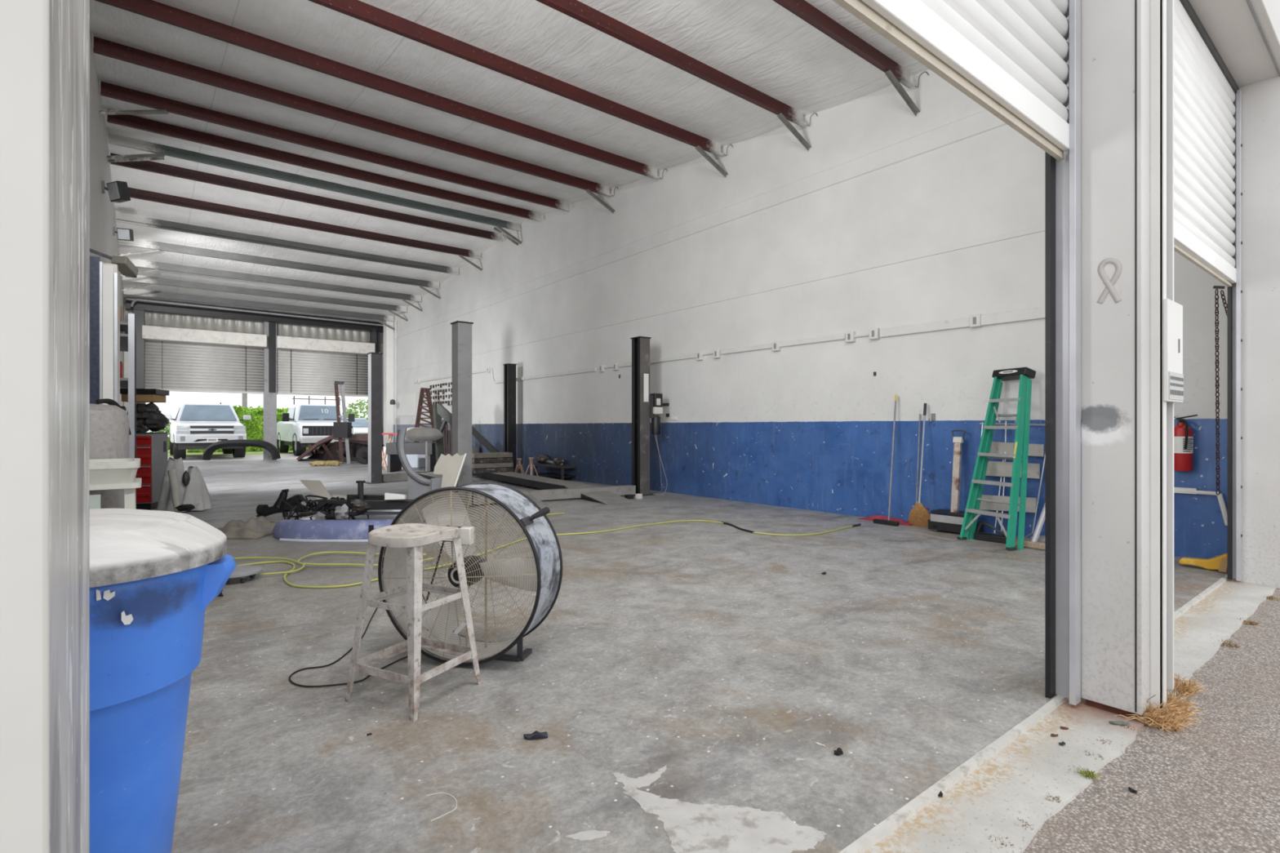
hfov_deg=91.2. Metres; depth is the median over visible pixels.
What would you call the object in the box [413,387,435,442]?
truss
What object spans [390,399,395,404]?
wall lamp
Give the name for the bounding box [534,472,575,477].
shelf
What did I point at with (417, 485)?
bumper cover
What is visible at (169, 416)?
mirror
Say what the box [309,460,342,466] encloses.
pile
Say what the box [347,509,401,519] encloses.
bumper cover
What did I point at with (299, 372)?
curtain
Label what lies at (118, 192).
speaker
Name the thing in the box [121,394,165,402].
cardboard box
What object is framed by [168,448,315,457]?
lawn
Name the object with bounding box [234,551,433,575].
air hose
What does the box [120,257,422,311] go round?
ceiling beam
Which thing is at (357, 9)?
ceiling beam
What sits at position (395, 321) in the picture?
conduit
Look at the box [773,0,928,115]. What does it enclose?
ceiling beam
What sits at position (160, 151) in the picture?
ceiling beam
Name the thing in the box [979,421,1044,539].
rack
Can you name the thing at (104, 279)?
locker
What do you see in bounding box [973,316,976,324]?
socket
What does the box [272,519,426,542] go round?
bumper cover
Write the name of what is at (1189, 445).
print
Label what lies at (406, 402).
paper sheet
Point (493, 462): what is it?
stack
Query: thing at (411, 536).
stool
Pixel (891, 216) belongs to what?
wall
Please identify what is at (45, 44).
pillar
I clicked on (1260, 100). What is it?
exterior wall
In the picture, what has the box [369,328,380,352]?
bracket
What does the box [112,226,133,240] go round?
light
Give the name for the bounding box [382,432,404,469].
work table
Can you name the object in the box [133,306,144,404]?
column
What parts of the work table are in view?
leg, leg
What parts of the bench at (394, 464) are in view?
leg, leg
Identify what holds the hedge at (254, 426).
on the lawn at (290, 451)
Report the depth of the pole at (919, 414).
7.64 m
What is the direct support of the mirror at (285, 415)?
attached to the truck at (303, 425)
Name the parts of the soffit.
trim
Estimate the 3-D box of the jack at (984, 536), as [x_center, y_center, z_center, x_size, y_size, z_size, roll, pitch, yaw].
[3.705,1.102,6.547,0.140,0.195,0.391,0,0,-38]
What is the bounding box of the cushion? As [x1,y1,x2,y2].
[404,427,442,441]
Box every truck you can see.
[164,402,250,459]
[276,395,355,455]
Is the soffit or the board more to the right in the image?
the soffit
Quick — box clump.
[834,747,843,755]
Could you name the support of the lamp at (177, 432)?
on the pickup truck at (195, 426)
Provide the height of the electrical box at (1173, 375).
0.430 m
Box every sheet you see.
[397,393,415,416]
[433,453,466,488]
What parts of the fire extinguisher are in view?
lever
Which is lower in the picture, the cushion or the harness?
the harness
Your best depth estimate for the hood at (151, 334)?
20.95 m
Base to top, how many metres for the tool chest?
1.095 m
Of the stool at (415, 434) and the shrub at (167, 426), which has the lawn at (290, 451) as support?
the shrub at (167, 426)
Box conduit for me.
[395,320,396,442]
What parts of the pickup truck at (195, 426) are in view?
licence plate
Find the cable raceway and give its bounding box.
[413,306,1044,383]
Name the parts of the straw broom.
handle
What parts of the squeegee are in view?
handle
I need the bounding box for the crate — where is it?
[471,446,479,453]
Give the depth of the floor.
2.88 m
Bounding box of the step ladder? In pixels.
[957,367,1035,550]
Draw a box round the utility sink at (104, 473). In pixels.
[89,457,141,509]
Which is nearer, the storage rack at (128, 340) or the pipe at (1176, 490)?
the pipe at (1176, 490)
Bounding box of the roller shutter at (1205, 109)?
[1173,0,1235,267]
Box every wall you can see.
[89,29,124,406]
[124,300,383,448]
[382,69,1227,559]
[1237,75,1279,588]
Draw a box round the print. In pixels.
[1182,438,1192,451]
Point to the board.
(441, 390)
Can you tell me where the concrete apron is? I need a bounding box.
[864,578,1275,852]
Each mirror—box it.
[164,414,175,420]
[239,415,250,420]
[282,413,293,421]
[346,413,355,422]
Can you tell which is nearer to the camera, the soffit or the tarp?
the soffit
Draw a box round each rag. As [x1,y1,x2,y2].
[857,515,914,525]
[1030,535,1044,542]
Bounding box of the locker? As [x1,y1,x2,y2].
[89,255,119,404]
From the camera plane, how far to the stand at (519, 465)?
14.62 m
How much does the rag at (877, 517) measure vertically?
0.070 m
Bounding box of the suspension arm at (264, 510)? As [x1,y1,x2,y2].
[256,488,310,516]
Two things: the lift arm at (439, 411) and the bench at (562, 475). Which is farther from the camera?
the lift arm at (439, 411)
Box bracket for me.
[624,493,642,499]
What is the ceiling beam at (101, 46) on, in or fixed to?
hanging from the ceiling
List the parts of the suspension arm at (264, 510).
arm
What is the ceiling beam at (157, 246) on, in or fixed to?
hanging from the ceiling
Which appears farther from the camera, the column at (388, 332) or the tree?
the tree
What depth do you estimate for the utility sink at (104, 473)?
3.78 m
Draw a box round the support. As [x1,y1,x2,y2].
[315,480,413,515]
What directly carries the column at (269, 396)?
on the floor
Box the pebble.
[1128,786,1137,793]
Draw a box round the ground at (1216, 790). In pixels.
[1022,588,1279,852]
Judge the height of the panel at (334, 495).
0.074 m
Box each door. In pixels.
[142,324,266,394]
[275,335,375,396]
[832,0,1080,705]
[1173,0,1242,581]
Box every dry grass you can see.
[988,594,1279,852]
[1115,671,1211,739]
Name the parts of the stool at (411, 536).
leg, seat, leg, leg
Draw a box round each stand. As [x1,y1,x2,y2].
[514,457,524,474]
[524,457,537,475]
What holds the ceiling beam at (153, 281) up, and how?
hanging from the ceiling
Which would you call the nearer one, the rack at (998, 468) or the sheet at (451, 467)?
the rack at (998, 468)
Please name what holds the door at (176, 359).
attached to the column at (139, 314)
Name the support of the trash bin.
on the floor
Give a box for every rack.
[120,313,136,502]
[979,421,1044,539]
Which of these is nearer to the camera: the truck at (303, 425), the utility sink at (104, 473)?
the utility sink at (104, 473)
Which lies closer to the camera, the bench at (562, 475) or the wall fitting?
the wall fitting
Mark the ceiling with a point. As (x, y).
(762, 45)
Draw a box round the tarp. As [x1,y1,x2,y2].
[217,516,276,538]
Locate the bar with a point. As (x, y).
(931, 535)
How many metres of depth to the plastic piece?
5.21 m
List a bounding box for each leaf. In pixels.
[523,730,547,739]
[1108,720,1128,725]
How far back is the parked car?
37.15 m
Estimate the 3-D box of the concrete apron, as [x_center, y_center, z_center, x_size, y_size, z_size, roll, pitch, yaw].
[1.817,1.308,2.539,12.000,0.184,0.289,0,0,-38]
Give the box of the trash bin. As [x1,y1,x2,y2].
[89,508,236,852]
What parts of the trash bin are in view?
lid, handle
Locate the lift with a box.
[364,320,666,508]
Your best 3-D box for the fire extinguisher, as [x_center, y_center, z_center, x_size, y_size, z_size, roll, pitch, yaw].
[4.918,0.133,5.660,0.207,0.535,0.218,0,0,-15]
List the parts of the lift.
plate, rail, cap plate, plate, rail, cap plate, plate, pump motor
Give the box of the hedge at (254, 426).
[186,403,340,452]
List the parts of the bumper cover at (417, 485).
fender panel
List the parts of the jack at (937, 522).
plate, handle post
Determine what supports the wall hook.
attached to the wall at (891, 216)
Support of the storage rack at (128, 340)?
on the floor
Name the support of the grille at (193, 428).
attached to the pickup truck at (195, 426)
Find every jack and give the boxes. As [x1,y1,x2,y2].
[928,429,983,535]
[973,521,1006,543]
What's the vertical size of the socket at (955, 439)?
0.076 m
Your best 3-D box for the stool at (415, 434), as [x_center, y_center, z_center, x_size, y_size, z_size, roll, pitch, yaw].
[-5.059,0.611,14.503,1.010,1.178,0.718,0,0,-38]
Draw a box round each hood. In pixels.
[142,324,266,347]
[275,335,375,355]
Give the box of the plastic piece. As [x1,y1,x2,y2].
[1178,553,1227,573]
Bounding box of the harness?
[278,494,371,519]
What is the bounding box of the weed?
[1074,764,1102,780]
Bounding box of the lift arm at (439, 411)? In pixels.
[432,403,451,463]
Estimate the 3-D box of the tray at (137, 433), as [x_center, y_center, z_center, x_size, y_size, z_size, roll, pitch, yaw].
[-7.255,0.095,9.143,0.440,0.020,0.480,0,0,-17]
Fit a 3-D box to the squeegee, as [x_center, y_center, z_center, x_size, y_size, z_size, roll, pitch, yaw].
[3.117,0.398,7.742,0.336,1.594,0.320,0,0,-38]
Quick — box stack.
[471,452,513,473]
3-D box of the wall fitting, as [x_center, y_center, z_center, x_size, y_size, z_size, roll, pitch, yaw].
[0.603,-0.144,11.281,0.024,0.060,0.160,0,0,-38]
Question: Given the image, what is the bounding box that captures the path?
[168,453,312,462]
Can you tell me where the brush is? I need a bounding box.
[1014,504,1044,550]
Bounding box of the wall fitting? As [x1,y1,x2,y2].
[670,417,676,420]
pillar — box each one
[0,0,89,852]
[1080,0,1173,720]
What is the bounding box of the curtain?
[276,348,368,395]
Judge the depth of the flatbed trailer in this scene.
21.42 m
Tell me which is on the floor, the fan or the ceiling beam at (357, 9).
the fan
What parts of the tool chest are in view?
drawer handle, drawer handle, drawer, drawer, drawer, drawer, drawer, drawer, drawer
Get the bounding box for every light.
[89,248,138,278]
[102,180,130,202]
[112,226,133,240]
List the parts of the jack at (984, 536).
jack arm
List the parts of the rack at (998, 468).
rod, rod, rod, rod, rod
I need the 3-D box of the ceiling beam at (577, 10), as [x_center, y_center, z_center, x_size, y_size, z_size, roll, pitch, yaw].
[-0.691,-4.254,6.504,7.981,0.603,0.270,0,0,-38]
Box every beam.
[93,35,617,213]
[95,0,667,179]
[98,80,569,211]
[106,109,542,221]
[106,133,522,245]
[110,152,503,241]
[115,212,459,275]
[117,238,440,298]
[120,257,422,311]
[121,275,407,321]
[123,287,394,330]
[125,297,383,332]
[128,186,482,271]
[308,0,733,177]
[471,425,518,472]
[536,0,817,150]
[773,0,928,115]
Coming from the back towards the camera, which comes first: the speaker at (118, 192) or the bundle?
the bundle
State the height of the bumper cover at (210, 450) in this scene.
0.714 m
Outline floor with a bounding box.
[151,458,1227,852]
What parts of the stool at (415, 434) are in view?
stem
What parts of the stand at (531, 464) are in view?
post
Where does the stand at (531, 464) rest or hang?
on the floor
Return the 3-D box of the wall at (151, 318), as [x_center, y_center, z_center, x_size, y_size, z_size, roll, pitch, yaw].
[-13.402,-1.529,22.573,8.035,5.459,0.080,0,0,-38]
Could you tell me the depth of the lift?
10.93 m
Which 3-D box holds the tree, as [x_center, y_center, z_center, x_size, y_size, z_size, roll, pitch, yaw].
[-26.410,-0.738,60.018,3.867,3.912,3.817,0,0,-38]
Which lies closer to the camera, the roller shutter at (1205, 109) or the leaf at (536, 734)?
the leaf at (536, 734)
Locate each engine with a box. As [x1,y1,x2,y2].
[536,454,551,463]
[553,457,564,464]
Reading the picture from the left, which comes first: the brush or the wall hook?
the wall hook
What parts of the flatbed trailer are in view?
skirt panel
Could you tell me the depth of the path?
24.02 m
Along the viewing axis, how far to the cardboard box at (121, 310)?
7.17 m
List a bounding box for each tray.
[120,388,168,395]
[136,431,167,434]
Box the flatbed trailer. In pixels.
[296,433,384,464]
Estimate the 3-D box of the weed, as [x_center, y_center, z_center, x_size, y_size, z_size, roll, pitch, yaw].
[1.557,1.207,2.184,0.072,0.029,0.081,0,0,-38]
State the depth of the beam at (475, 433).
15.01 m
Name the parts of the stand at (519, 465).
post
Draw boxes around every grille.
[189,425,234,433]
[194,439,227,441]
[302,426,352,435]
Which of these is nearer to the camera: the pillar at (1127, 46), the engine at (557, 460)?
the pillar at (1127, 46)
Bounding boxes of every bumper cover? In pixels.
[201,439,280,460]
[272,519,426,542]
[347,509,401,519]
[395,427,442,499]
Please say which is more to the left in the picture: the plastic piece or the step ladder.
the step ladder
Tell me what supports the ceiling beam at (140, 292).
hanging from the ceiling
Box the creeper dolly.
[228,564,262,582]
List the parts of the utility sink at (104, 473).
cabinet panel, leg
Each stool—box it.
[344,523,481,721]
[404,427,442,471]
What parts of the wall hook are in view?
plate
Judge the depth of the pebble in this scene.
2.11 m
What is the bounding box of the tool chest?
[136,433,168,510]
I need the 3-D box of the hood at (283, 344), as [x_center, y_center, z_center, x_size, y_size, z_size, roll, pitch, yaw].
[-11.712,-3.015,23.456,3.330,0.430,0.430,0,0,-38]
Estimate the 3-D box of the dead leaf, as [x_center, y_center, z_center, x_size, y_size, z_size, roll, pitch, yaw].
[1.955,1.209,2.558,0.070,0.013,0.025,0,0,13]
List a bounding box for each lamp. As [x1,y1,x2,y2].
[176,431,189,433]
[180,436,185,441]
[234,431,246,433]
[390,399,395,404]
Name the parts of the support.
upright post, beam rail, white bracket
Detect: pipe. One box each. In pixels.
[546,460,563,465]
[1173,487,1227,525]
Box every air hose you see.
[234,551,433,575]
[236,520,861,588]
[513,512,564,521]
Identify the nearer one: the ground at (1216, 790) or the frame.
the ground at (1216, 790)
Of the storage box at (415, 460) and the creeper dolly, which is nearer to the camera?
the creeper dolly
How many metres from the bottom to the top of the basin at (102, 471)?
0.163 m
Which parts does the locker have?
blue panel, door, edge trim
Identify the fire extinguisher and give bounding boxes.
[1173,414,1197,471]
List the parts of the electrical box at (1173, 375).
text panel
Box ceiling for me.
[89,0,928,323]
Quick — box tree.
[346,399,368,420]
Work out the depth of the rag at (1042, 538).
6.30 m
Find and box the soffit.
[1179,0,1279,94]
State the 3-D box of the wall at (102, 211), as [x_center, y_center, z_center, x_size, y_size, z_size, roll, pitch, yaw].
[-8.848,-2.067,10.195,0.200,6.534,25.030,0,0,-38]
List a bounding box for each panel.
[299,480,331,499]
[333,494,346,499]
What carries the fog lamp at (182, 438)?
attached to the pickup truck at (195, 426)
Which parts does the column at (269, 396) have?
web plate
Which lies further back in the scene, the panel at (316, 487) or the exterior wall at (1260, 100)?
the panel at (316, 487)
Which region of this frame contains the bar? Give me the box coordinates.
[911,531,955,541]
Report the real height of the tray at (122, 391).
0.077 m
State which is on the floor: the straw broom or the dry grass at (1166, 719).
the straw broom
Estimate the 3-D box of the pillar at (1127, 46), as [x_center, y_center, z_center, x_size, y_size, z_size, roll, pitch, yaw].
[2.152,-1.525,2.755,0.376,5.550,0.255,0,0,-38]
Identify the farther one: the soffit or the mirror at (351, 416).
the mirror at (351, 416)
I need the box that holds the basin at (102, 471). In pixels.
[89,457,140,484]
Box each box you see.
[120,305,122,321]
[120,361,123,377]
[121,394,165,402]
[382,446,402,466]
[405,454,425,467]
[1163,298,1183,402]
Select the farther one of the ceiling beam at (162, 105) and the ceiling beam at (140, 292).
the ceiling beam at (140, 292)
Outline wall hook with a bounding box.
[928,413,935,422]
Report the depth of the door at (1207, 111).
4.44 m
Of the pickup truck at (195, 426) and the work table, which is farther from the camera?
the pickup truck at (195, 426)
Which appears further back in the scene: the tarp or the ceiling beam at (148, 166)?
the ceiling beam at (148, 166)
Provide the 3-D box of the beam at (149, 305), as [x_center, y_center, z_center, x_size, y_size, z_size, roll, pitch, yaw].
[-12.962,-3.857,22.030,7.920,0.335,0.919,0,0,-38]
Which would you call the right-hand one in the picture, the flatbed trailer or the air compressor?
the flatbed trailer
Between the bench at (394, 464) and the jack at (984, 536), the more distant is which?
the bench at (394, 464)
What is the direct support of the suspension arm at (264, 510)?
on the floor
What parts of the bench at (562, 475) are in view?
leg, leg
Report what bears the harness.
on the floor
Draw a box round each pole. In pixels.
[241,393,247,408]
[915,413,920,502]
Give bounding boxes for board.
[430,378,451,405]
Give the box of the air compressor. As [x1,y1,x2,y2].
[89,398,131,508]
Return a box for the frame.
[333,381,351,463]
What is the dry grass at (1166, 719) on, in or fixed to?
on the ground at (1216, 790)
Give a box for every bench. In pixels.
[386,442,435,472]
[533,462,577,479]
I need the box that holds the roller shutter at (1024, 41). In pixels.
[920,0,1068,123]
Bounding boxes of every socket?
[952,436,963,443]
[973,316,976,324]
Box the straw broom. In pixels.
[908,403,930,527]
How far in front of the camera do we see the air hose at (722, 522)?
6.86 m
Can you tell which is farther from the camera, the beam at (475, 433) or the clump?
the beam at (475, 433)
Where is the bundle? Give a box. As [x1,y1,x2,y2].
[442,420,451,455]
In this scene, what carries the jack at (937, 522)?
on the floor
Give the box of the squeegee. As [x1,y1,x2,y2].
[873,394,899,525]
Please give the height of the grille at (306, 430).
0.403 m
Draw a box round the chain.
[1213,285,1227,494]
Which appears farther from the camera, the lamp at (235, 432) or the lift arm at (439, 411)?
the lamp at (235, 432)
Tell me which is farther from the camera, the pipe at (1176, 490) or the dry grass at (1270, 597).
the pipe at (1176, 490)
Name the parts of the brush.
handle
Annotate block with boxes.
[127,402,168,434]
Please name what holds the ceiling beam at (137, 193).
hanging from the ceiling
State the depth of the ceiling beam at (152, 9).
8.29 m
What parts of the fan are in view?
power cord, tension rod, blade, blade, motor, motor rail, motor rail, blade, handle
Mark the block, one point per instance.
(148, 416)
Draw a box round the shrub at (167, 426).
[149,420,171,450]
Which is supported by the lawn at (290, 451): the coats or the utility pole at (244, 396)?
the utility pole at (244, 396)
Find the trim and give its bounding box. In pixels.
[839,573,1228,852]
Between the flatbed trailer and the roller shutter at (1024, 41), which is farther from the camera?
the flatbed trailer
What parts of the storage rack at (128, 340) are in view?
post, post, post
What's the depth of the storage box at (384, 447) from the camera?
18.65 m
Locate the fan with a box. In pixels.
[288,481,562,687]
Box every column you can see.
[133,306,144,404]
[262,321,276,460]
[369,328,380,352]
[383,320,393,446]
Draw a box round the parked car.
[346,417,368,434]
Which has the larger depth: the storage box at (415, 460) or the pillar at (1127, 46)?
the storage box at (415, 460)
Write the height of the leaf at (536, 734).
0.021 m
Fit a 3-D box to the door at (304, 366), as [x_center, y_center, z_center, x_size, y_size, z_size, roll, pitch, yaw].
[-11.725,-2.195,23.472,3.330,2.070,0.470,0,0,-38]
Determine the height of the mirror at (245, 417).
0.226 m
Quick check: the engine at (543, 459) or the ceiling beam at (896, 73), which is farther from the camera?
the engine at (543, 459)
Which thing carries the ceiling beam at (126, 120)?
hanging from the ceiling
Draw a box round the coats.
[156,457,212,512]
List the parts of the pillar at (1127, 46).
corner trim, corner trim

